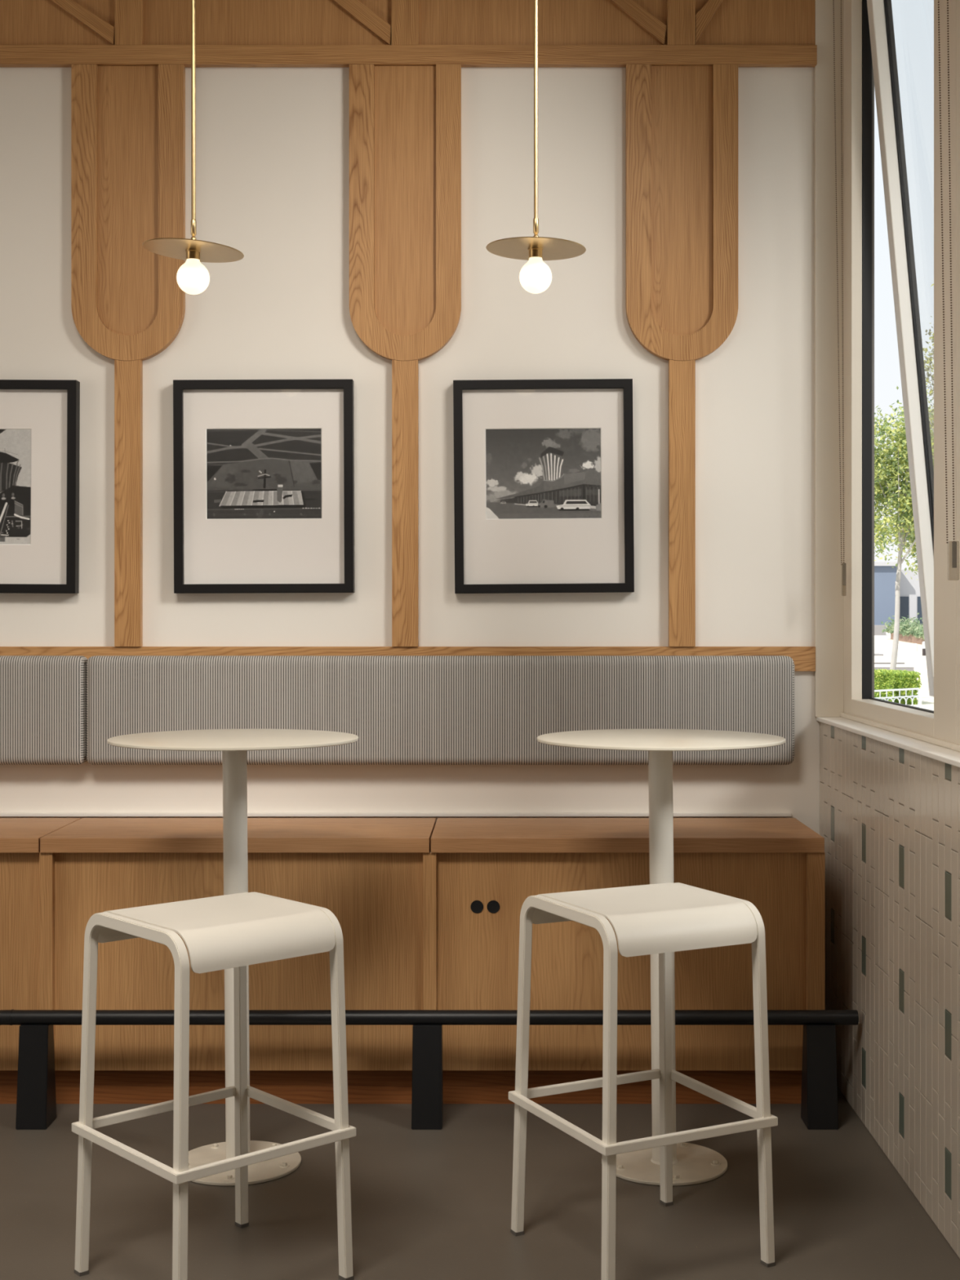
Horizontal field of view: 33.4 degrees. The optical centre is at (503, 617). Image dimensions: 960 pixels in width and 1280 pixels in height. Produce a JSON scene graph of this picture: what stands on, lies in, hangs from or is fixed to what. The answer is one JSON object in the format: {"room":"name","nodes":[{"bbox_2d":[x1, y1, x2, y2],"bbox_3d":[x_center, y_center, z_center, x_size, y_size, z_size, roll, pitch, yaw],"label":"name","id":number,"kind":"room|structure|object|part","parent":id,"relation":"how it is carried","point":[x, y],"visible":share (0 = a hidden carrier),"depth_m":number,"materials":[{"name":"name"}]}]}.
{"room":"cafe","nodes":[
{"label":"cafe","id":0,"kind":"room"},
{"bbox_2d":[0,67,821,834],"bbox_3d":[-1.800,-0.525,4.910,5.800,3.750,0.100,0,0,0],"label":"wall","id":1,"kind":"structure","parent":0,"point":[273,144],"depth_m":4.86,"materials":[{"name":"paint"}]},
{"bbox_2d":[0,379,79,593],"bbox_3d":[-1.557,-0.397,4.836,0.546,0.647,0.042,0,0,0],"label":"framed photograph","id":2,"kind":"object","parent":1,"relation":"attached to","point":[40,419],"visible":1,"depth_m":4.83,"materials":[{"name":"white paper"}]},
{"bbox_2d":[0,655,87,764],"bbox_3d":[-2.307,0.277,4.804,2.111,0.326,0.072,0,0,0],"label":"backrest cushion","id":3,"kind":"object","parent":1,"relation":"attached to","point":[42,698],"visible":0.97,"depth_m":4.77,"materials":[{"name":"fabric"}]},
{"bbox_2d":[71,64,185,646],"bbox_3d":[-1.135,-0.793,4.845,0.338,1.758,0.030,0,0,0],"label":"pilaster","id":4,"kind":"object","parent":1,"relation":"attached to","point":[128,122],"visible":1,"depth_m":4.83,"materials":[{"name":"brown wood"}]},
{"bbox_3d":[-1.135,-1.262,4.851,0.186,0.818,0.016,0,0,0],"label":"inset panel","id":5,"kind":"part","parent":4,"relation":"part of","materials":[{"name":"brown wood"}]},
{"bbox_3d":[-1.135,-0.347,4.846,0.079,0.867,0.028,0,0,0],"label":"post","id":6,"kind":"part","parent":4,"relation":"part of","materials":[{"name":"brown wood"}]},
{"bbox_2d":[173,379,354,593],"bbox_3d":[-0.723,-0.397,4.836,0.545,0.646,0.042,0,0,0],"label":"framed photograph","id":7,"kind":"object","parent":1,"relation":"attached to","point":[264,469],"visible":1,"depth_m":4.83,"materials":[{"name":"white paper"}]},
{"bbox_2d":[0,812,791,816],"bbox_3d":[-1.814,0.595,4.850,5.372,0.012,0.024,0,0,0],"label":"trim","id":8,"kind":"structure","parent":1,"relation":"attached to","point":[2,814],"depth_m":4.84,"materials":[{"name":"paint"}]},
{"bbox_2d":[349,64,461,646],"bbox_3d":[-0.297,-0.793,4.845,0.338,1.758,0.030,0,0,0],"label":"pilaster","id":9,"kind":"object","parent":1,"relation":"attached to","point":[405,122],"visible":1,"depth_m":4.83,"materials":[{"name":"brown wood"}]},
{"bbox_3d":[-0.297,-0.347,4.846,0.079,0.867,0.028,0,0,0],"label":"post","id":10,"kind":"part","parent":9,"relation":"part of","materials":[{"name":"brown wood"}]},
{"bbox_3d":[-0.297,-1.262,4.851,0.186,0.818,0.016,0,0,0],"label":"inset panel","id":11,"kind":"part","parent":9,"relation":"part of","materials":[{"name":"brown wood"}]},
{"bbox_2d":[0,646,815,671],"bbox_3d":[-1.778,0.124,4.851,5.445,0.075,0.022,0,0,0],"label":"trim","id":12,"kind":"structure","parent":1,"relation":"attached to","point":[803,658],"depth_m":4.84,"materials":[{"name":"brown wood"}]},
{"bbox_2d":[0,0,817,67],"bbox_3d":[-1.776,-2.034,4.844,5.447,0.725,0.030,0,0,0],"label":"ceiling beam","id":13,"kind":"structure","parent":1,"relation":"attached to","point":[34,33],"depth_m":4.85,"materials":[{"name":"brown wood"}]},
{"bbox_3d":[-1.132,-2.064,4.839,0.082,0.667,0.018,0,0,0],"label":"post","id":14,"kind":"part","parent":13,"relation":"part of","materials":[{"name":"brown wood"}]},
{"bbox_3d":[-0.297,-2.064,4.839,0.082,0.667,0.018,0,0,0],"label":"post","id":15,"kind":"part","parent":13,"relation":"part of","materials":[{"name":"brown wood"}]},
{"bbox_3d":[0.537,-2.064,4.839,0.084,0.667,0.018,0,0,0],"label":"post","id":16,"kind":"part","parent":13,"relation":"part of","materials":[{"name":"brown wood"}]},
{"bbox_2d":[85,655,794,764],"bbox_3d":[-0.189,0.277,4.804,2.124,0.326,0.072,0,0,0],"label":"backrest cushion","id":17,"kind":"object","parent":1,"relation":"attached to","point":[401,709],"visible":1,"depth_m":4.77,"materials":[{"name":"fabric"}]},
{"bbox_2d":[453,378,634,593],"bbox_3d":[0.122,-0.397,4.836,0.550,0.651,0.042,0,0,0],"label":"framed photograph","id":18,"kind":"object","parent":1,"relation":"attached to","point":[544,468],"visible":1,"depth_m":4.83,"materials":[{"name":"white paper"}]},
{"bbox_2d":[625,64,737,646],"bbox_3d":[0.540,-0.793,4.845,0.338,1.758,0.030,0,0,0],"label":"pilaster","id":19,"kind":"object","parent":1,"relation":"attached to","point":[682,122],"visible":1,"depth_m":4.83,"materials":[{"name":"brown wood"}]},
{"bbox_3d":[0.540,-0.347,4.846,0.079,0.867,0.028,0,0,0],"label":"post","id":20,"kind":"part","parent":19,"relation":"part of","materials":[{"name":"brown wood"}]},
{"bbox_3d":[0.540,-1.262,4.851,0.186,0.818,0.016,0,0,0],"label":"inset panel","id":21,"kind":"part","parent":19,"relation":"part of","materials":[{"name":"brown wood"}]},
{"bbox_2d":[814,0,843,716],"bbox_3d":[0.998,-1.050,4.857,0.105,2.700,0.025,0,0,0],"label":"trim","id":22,"kind":"structure","parent":1,"relation":"attached to","point":[828,587],"depth_m":4.84,"materials":[{"name":"paint"}]},
{"bbox_2d":[0,1088,959,1279],"bbox_3d":[-1.700,1.410,1.180,6.000,0.120,7.760,0,0,0],"label":"floor","id":23,"kind":"structure","parent":0,"point":[426,1204],"depth_m":3.66,"materials":[{"name":"concrete"}]},
{"bbox_2d":[0,817,80,1103],"bbox_3d":[-1.799,0.975,4.582,1.063,0.750,0.436,0,0,0],"label":"storage bench","id":24,"kind":"object","parent":23,"relation":"on","point":[20,837],"visible":0.56,"depth_m":4.39,"materials":[{"name":"brown wood"}]},
{"bbox_3d":[-1.782,0.942,4.404,1.027,0.602,0.021,0,0,0],"label":"panel","id":25,"kind":"part","parent":24,"relation":"part of","materials":[{"name":"brown wood"}]},
{"bbox_3d":[-1.798,0.620,4.582,1.061,0.040,0.436,0,0,0],"label":"seat","id":26,"kind":"part","parent":24,"relation":"part of","materials":[{"name":"brown wood"}]},
{"bbox_2d":[71,892,355,1279],"bbox_3d":[-0.595,0.974,3.282,0.417,0.752,0.417,0,0,-42],"label":"bar stool","id":27,"kind":"object","parent":23,"relation":"on","point":[237,931],"visible":1,"depth_m":3.26,"materials":[{"name":"metal"}]},
{"bbox_3d":[-0.859,1.004,3.295,0.034,0.679,0.039,0,0,-42],"label":"leg","id":28,"kind":"part","parent":27,"relation":"part of","materials":[{"name":"white metal"}]},
{"bbox_3d":[-0.728,0.632,3.162,0.020,0.065,0.384,0,0,-42],"label":"rail","id":29,"kind":"part","parent":27,"relation":"part of","materials":[{"name":"white metal"}]},
{"bbox_3d":[-0.608,1.004,3.018,0.034,0.679,0.039,0,0,-42],"label":"leg","id":30,"kind":"part","parent":27,"relation":"part of","materials":[{"name":"white metal"}]},
{"bbox_3d":[-0.595,0.637,3.282,0.335,0.077,0.387,0,0,-42],"label":"seat","id":31,"kind":"part","parent":27,"relation":"part of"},
{"bbox_3d":[-0.582,1.004,3.546,0.034,0.679,0.039,0,0,-42],"label":"leg","id":32,"kind":"part","parent":27,"relation":"part of","materials":[{"name":"white metal"}]},
{"bbox_3d":[-0.462,0.632,3.402,0.020,0.065,0.384,0,0,-42],"label":"rail","id":33,"kind":"part","parent":27,"relation":"part of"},
{"bbox_3d":[-0.331,1.004,3.269,0.034,0.679,0.039,0,0,-42],"label":"leg","id":34,"kind":"part","parent":27,"relation":"part of","materials":[{"name":"white metal"}]},
{"bbox_2d":[106,728,358,1186],"bbox_3d":[-0.664,0.822,3.955,0.611,1.054,0.611,0,0,0],"label":"bar table","id":35,"kind":"object","parent":23,"relation":"on","point":[233,744],"visible":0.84,"depth_m":3.93,"materials":[{"name":"white metal"}]},
{"bbox_3d":[-0.655,1.345,3.955,0.310,0.008,0.310,0,0,0],"label":"plate","id":36,"kind":"part","parent":35,"relation":"part of","materials":[{"name":"white metal"}]},
{"bbox_2d":[39,817,435,1103],"bbox_3d":[-0.735,0.975,4.582,1.066,0.750,0.436,0,0,0],"label":"storage bench","id":37,"kind":"object","parent":23,"relation":"on","point":[367,872],"visible":0.73,"depth_m":4.39,"materials":[{"name":"brown wood"}]},
{"bbox_3d":[-0.733,0.620,4.582,1.061,0.040,0.436,0,0,0],"label":"seat","id":38,"kind":"part","parent":37,"relation":"part of","materials":[{"name":"brown wood"}]},
{"bbox_2d":[0,1009,858,1129],"bbox_3d":[-0.778,1.198,4.271,3.444,0.305,0.102,0,0,0],"label":"rail","id":39,"kind":"object","parent":23,"relation":"on","point":[36,1100],"visible":1,"depth_m":4.25,"materials":[{"name":"black metal"}]},
{"bbox_3d":[-1.246,1.216,4.271,0.081,0.268,0.102,0,0,0],"label":"leg","id":40,"kind":"part","parent":39,"relation":"part of","materials":[{"name":"black metal"}]},
{"bbox_3d":[-0.202,1.216,4.271,0.081,0.268,0.102,0,0,0],"label":"leg","id":41,"kind":"part","parent":39,"relation":"part of","materials":[{"name":"black metal"}]},
{"bbox_3d":[0.844,1.216,4.271,0.081,0.268,0.102,0,0,0],"label":"leg","id":42,"kind":"part","parent":39,"relation":"part of","materials":[{"name":"black metal"}]},
{"bbox_2d":[422,817,825,1103],"bbox_3d":[0.330,0.975,4.582,1.098,0.750,0.436,0,0,0],"label":"storage bench","id":43,"kind":"object","parent":23,"relation":"on","point":[479,873],"visible":0.81,"depth_m":4.39,"materials":[{"name":"brown wood"}]},
{"bbox_3d":[0.324,0.942,4.404,1.013,0.602,0.021,0,0,0],"label":"panel","id":44,"kind":"part","parent":43,"relation":"part of","materials":[{"name":"brown wood"}]},
{"bbox_3d":[0.339,0.620,4.582,1.074,0.040,0.436,0,0,0],"label":"seat","id":45,"kind":"part","parent":43,"relation":"part of","materials":[{"name":"brown wood"}]},
{"bbox_2d":[508,882,777,1279],"bbox_3d":[0.292,0.974,3.426,0.417,0.752,0.417,0,0,-27],"label":"bar stool","id":46,"kind":"object","parent":23,"relation":"on","point":[663,919],"visible":1,"depth_m":3.33,"materials":[{"name":"metal"}]},
{"bbox_3d":[0.040,1.004,3.507,0.034,0.679,0.039,0,0,-27],"label":"leg","id":47,"kind":"part","parent":46,"relation":"part of","materials":[{"name":"white metal"}]},
{"bbox_3d":[0.132,0.632,3.344,0.020,0.065,0.384,0,0,-27],"label":"rail","id":48,"kind":"part","parent":46,"relation":"part of","materials":[{"name":"white metal"}]},
{"bbox_3d":[0.210,1.004,3.175,0.034,0.679,0.039,0,0,-27],"label":"leg","id":49,"kind":"part","parent":46,"relation":"part of","materials":[{"name":"white metal"}]},
{"bbox_3d":[0.292,0.637,3.426,0.335,0.077,0.387,0,0,-27],"label":"seat","id":50,"kind":"part","parent":46,"relation":"part of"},
{"bbox_3d":[0.373,1.004,3.677,0.034,0.679,0.039,0,0,-27],"label":"leg","id":51,"kind":"part","parent":46,"relation":"part of","materials":[{"name":"white metal"}]},
{"bbox_3d":[0.452,0.632,3.508,0.020,0.065,0.384,0,0,-27],"label":"rail","id":52,"kind":"part","parent":46,"relation":"part of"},
{"bbox_3d":[0.543,1.004,3.345,0.034,0.679,0.039,0,0,-27],"label":"leg","id":53,"kind":"part","parent":46,"relation":"part of","materials":[{"name":"white metal"}]},
{"bbox_2d":[536,728,786,1186],"bbox_3d":[0.388,0.822,3.955,0.611,1.054,0.611,0,0,0],"label":"bar table","id":54,"kind":"object","parent":23,"relation":"on","point":[692,1163],"visible":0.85,"depth_m":3.93,"materials":[{"name":"white metal"}]},
{"bbox_3d":[0.398,1.345,3.955,0.310,0.008,0.310,0,0,0],"label":"plate","id":55,"kind":"part","parent":54,"relation":"part of","materials":[{"name":"white metal"}]},
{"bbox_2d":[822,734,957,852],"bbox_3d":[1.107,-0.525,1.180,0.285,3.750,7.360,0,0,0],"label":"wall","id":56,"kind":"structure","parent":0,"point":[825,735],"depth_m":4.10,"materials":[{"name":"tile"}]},
{"bbox_2d":[816,716,959,767],"bbox_3d":[0.993,0.306,1.179,0.085,0.012,7.359,0,0,0],"label":"trim","id":57,"kind":"structure","parent":56,"relation":"attached to","point":[948,756],"depth_m":3.95,"materials":[{"name":"paint"}]},
{"bbox_2d":[819,721,959,1258],"bbox_3d":[0.963,0.832,1.216,0.004,1.035,7.284,0,0,0],"label":"wall tiles","id":58,"kind":"structure","parent":56,"relation":"attached to","point":[892,890],"depth_m":3.90,"materials":[{"name":"beige tile"}]},
{"bbox_2d":[840,0,956,749],"bbox_3d":[1.165,-0.794,4.243,0.294,2.249,1.204,0,0,0],"label":"window","id":59,"kind":"structure","parent":56,"relation":"in","point":[869,54],"depth_m":4.66,"materials":[{"name":"paint"}]},
{"bbox_2d":[832,0,845,585],"bbox_3d":[0.993,-1.087,4.300,0.065,2.045,0.880,0,0,0],"label":"chain","id":60,"kind":"object","parent":59,"relation":"attached to","point":[843,564],"visible":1,"depth_m":4.71,"materials":[{"name":"paint"}]},
{"bbox_3d":[0.998,-1.114,4.710,0.004,1.916,0.028,0,0,34],"label":"bead chain","id":61,"kind":"part","parent":60,"relation":"part of","materials":[{"name":"metal"}]},
{"bbox_3d":[1.179,-0.824,4.282,0.036,2.115,0.875,-5,0,0],"label":"sash frame","id":62,"kind":"part","parent":59,"relation":"part of","materials":[{"name":"paint"}]},
{"bbox_2d":[937,0,959,580],"bbox_3d":[0.997,-1.097,3.190,0.064,2.026,1.060,0,0,0],"label":"chain","id":63,"kind":"object","parent":59,"relation":"attached to","point":[953,544],"visible":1,"depth_m":3.61,"materials":[{"name":"paint"}]},
{"bbox_3d":[1.000,-1.120,3.659,0.004,1.904,0.115,0,0,0],"label":"bead chain","id":64,"kind":"part","parent":63,"relation":"part of","materials":[{"name":"metal"}]},
{"bbox_3d":[1.005,-1.120,3.607,0.004,1.904,0.089,0,0,1],"label":"bead chain","id":65,"kind":"part","parent":63,"relation":"part of","materials":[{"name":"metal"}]},
{"bbox_2d":[951,0,959,751],"bbox_3d":[1.109,-0.794,3.080,0.182,2.249,1.120,0,0,0],"label":"window","id":66,"kind":"structure","parent":56,"relation":"in","point":[954,747],"depth_m":3.62,"materials":[{"name":"paint"}]},
{"bbox_3d":[-3.200,-2.090,1.105,9.000,1.119,8.010,0,0,0],"label":"ceiling","id":67,"kind":"structure","parent":0,"visible":0},
{"bbox_2d":[142,0,244,294],"bbox_3d":[-0.759,-1.597,3.920,0.244,1.607,0.245,0,0,0],"label":"pendant lamp","id":68,"kind":"object","parent":67,"relation":"hanging from","point":[193,277],"visible":1,"depth_m":3.92,"materials":[{"name":"gold metal"}]},
{"bbox_3d":[-0.759,-0.900,3.920,0.245,0.003,0.245,4,0,0],"label":"lamp shade","id":69,"kind":"part","parent":68,"relation":"part of","materials":[{"name":"gold metal"}]},
{"bbox_3d":[-0.760,-0.835,3.920,0.080,0.084,0.080,0,0,0],"label":"bulb","id":70,"kind":"part","parent":68,"relation":"part of","materials":[{"name":"white glass"}]},
{"bbox_3d":[-0.759,-1.675,3.920,0.010,1.410,0.010,0,0,0],"label":"rod","id":71,"kind":"part","parent":68,"relation":"part of","materials":[{"name":"gold metal"}]},
{"bbox_2d":[485,0,586,293],"bbox_3d":[0.080,-1.598,3.920,0.245,1.604,0.245,0,0,0],"label":"pendant lamp","id":72,"kind":"object","parent":67,"relation":"hanging from","point":[535,276],"visible":1,"depth_m":3.91,"materials":[{"name":"gold metal"}]},
{"bbox_3d":[0.079,-0.838,3.920,0.080,0.086,0.080,0,0,0],"label":"bulb","id":73,"kind":"part","parent":72,"relation":"part of","materials":[{"name":"white glass"}]},
{"bbox_3d":[0.080,-1.677,3.920,0.010,1.406,0.010,0,0,0],"label":"rod","id":74,"kind":"part","parent":72,"relation":"part of","materials":[{"name":"gold metal"}]},
{"bbox_3d":[0.080,-0.904,3.920,0.245,0.003,0.245,2,0,0],"label":"lamp shade","id":75,"kind":"part","parent":72,"relation":"part of","materials":[{"name":"gold metal"}]},
{"label":"outside","id":76,"kind":"structure","parent":0,"visible":0},
{"bbox_2d":[874,561,897,628],"bbox_3d":[18.262,-1.275,103.850,12.925,4.450,8.300,0,0,0],"label":"building","id":77,"kind":"structure","parent":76,"point":[885,576],"depth_m":100.00,"materials":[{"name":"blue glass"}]},
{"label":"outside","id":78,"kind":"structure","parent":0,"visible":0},
{"bbox_2d":[899,569,922,625],"bbox_3d":[59.822,-1.050,104.965,70.355,4.000,8.070,0,0,0],"label":"building","id":79,"kind":"structure","parent":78,"point":[910,605],"depth_m":101.01,"materials":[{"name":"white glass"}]},
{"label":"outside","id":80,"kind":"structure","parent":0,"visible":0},
{"bbox_2d":[906,691,933,711],"bbox_3d":[45.660,2.800,19.000,88.680,0.300,78.000,0,0,0],"label":"pavement","id":81,"kind":"structure","parent":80,"point":[927,702],"depth_m":50.70,"materials":[{"name":"white concrete"}]},
{"bbox_2d":[874,667,895,702],"bbox_3d":[11.054,2.115,48.574,1.513,1.170,1.345,0,0,0],"label":"clipped hedge","id":82,"kind":"object","parent":81,"relation":"on","point":[882,680],"visible":0.3,"depth_m":48.03,"materials":[{"name":"green plant"}]},
{"bbox_2d":[874,688,921,707],"bbox_3d":[10.699,2.307,44.100,2.836,0.686,0.128,0,0,-42],"label":"railing","id":83,"kind":"object","parent":81,"relation":"on","point":[918,696],"visible":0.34,"depth_m":44.52,"materials":[{"name":"white metal"}]},
{"bbox_3d":[10.656,2.365,44.100,2.771,0.345,0.036,0,0,-41],"label":"ring panel","id":84,"kind":"part","parent":83,"relation":"part of","materials":[{"name":"white paint"}]},
{"bbox_3d":[11.711,2.320,45.000,0.080,0.660,0.100,0,0,0],"label":"post","id":85,"kind":"part","parent":83,"relation":"part of","materials":[{"name":"white metal"}]},
{"bbox_2d":[874,386,933,670],"bbox_3d":[13.233,-2.478,51.787,4.720,10.758,4.718,0,0,-33],"label":"street tree","id":86,"kind":"object","parent":81,"relation":"on","point":[903,520],"visible":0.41,"depth_m":51.59,"materials":[{"name":"green plant"}]},
{"bbox_2d":[888,669,922,704],"bbox_3d":[12.295,2.155,50.078,1.129,1.086,2.346,0,0,0],"label":"clipped hedge","id":87,"kind":"object","parent":81,"relation":"on","point":[903,679],"visible":0.56,"depth_m":49.01,"materials":[{"name":"green plant"}]},
{"bbox_2d":[921,283,933,466],"bbox_3d":[12.755,-3.576,45.891,1.992,12.964,2.022,0,0,0],"label":"street tree","id":88,"kind":"object","parent":81,"relation":"on","point":[927,362],"visible":0.12,"depth_m":45.95,"materials":[{"name":"green plant"}]},
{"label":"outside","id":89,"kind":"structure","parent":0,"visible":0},
{"bbox_2d":[874,631,928,691],"bbox_3d":[31.000,1.890,77.000,58.000,2.120,38.000,0,0,0],"label":"pavement","id":90,"kind":"structure","parent":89,"point":[883,644],"depth_m":67.95,"materials":[{"name":"white concrete"}]},
{"bbox_2d":[874,625,885,635],"bbox_3d":[20.606,0.695,90.250,1.837,0.590,0.500,0,0,0],"label":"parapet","id":91,"kind":"object","parent":90,"relation":"on","point":[877,628],"visible":0.32,"depth_m":89.99,"materials":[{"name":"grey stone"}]},
{"bbox_2d":[874,659,906,664],"bbox_3d":[11.675,1.820,61.490,7.351,0.420,0.980,0,0,0],"label":"step","id":92,"kind":"structure","parent":90,"relation":"on","point":[876,661],"depth_m":60.99,"materials":[{"name":"white concrete"}]},
{"bbox_2d":[874,664,915,671],"bbox_3d":[11.725,1.895,60.500,7.450,0.270,1.000,0,0,0],"label":"step","id":93,"kind":"structure","parent":90,"relation":"on","point":[902,667],"depth_m":60.02,"materials":[{"name":"white concrete"}]},
{"bbox_2d":[880,612,924,644],"bbox_3d":[20.679,0.611,78.885,1.695,1.778,14.230,0,0,0],"label":"planter box","id":94,"kind":"object","parent":90,"relation":"on","point":[913,633],"visible":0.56,"depth_m":80.18,"materials":[{"name":"green plant"}]},
{"bbox_2d":[914,643,917,651],"bbox_3d":[18.040,1.356,70.000,0.168,0.496,0.168,0,0,0],"label":"bollard","id":95,"kind":"object","parent":90,"relation":"on","point":[915,644],"visible":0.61,"depth_m":69.95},
{"bbox_2d":[922,641,925,655],"bbox_3d":[17.352,1.292,66.000,0.158,0.660,0.158,0,0,0],"label":"bollard","id":96,"kind":"object","parent":90,"relation":"on","point":[923,642],"visible":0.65,"depth_m":65.94,"materials":[{"name":"white paint"}]}
]}

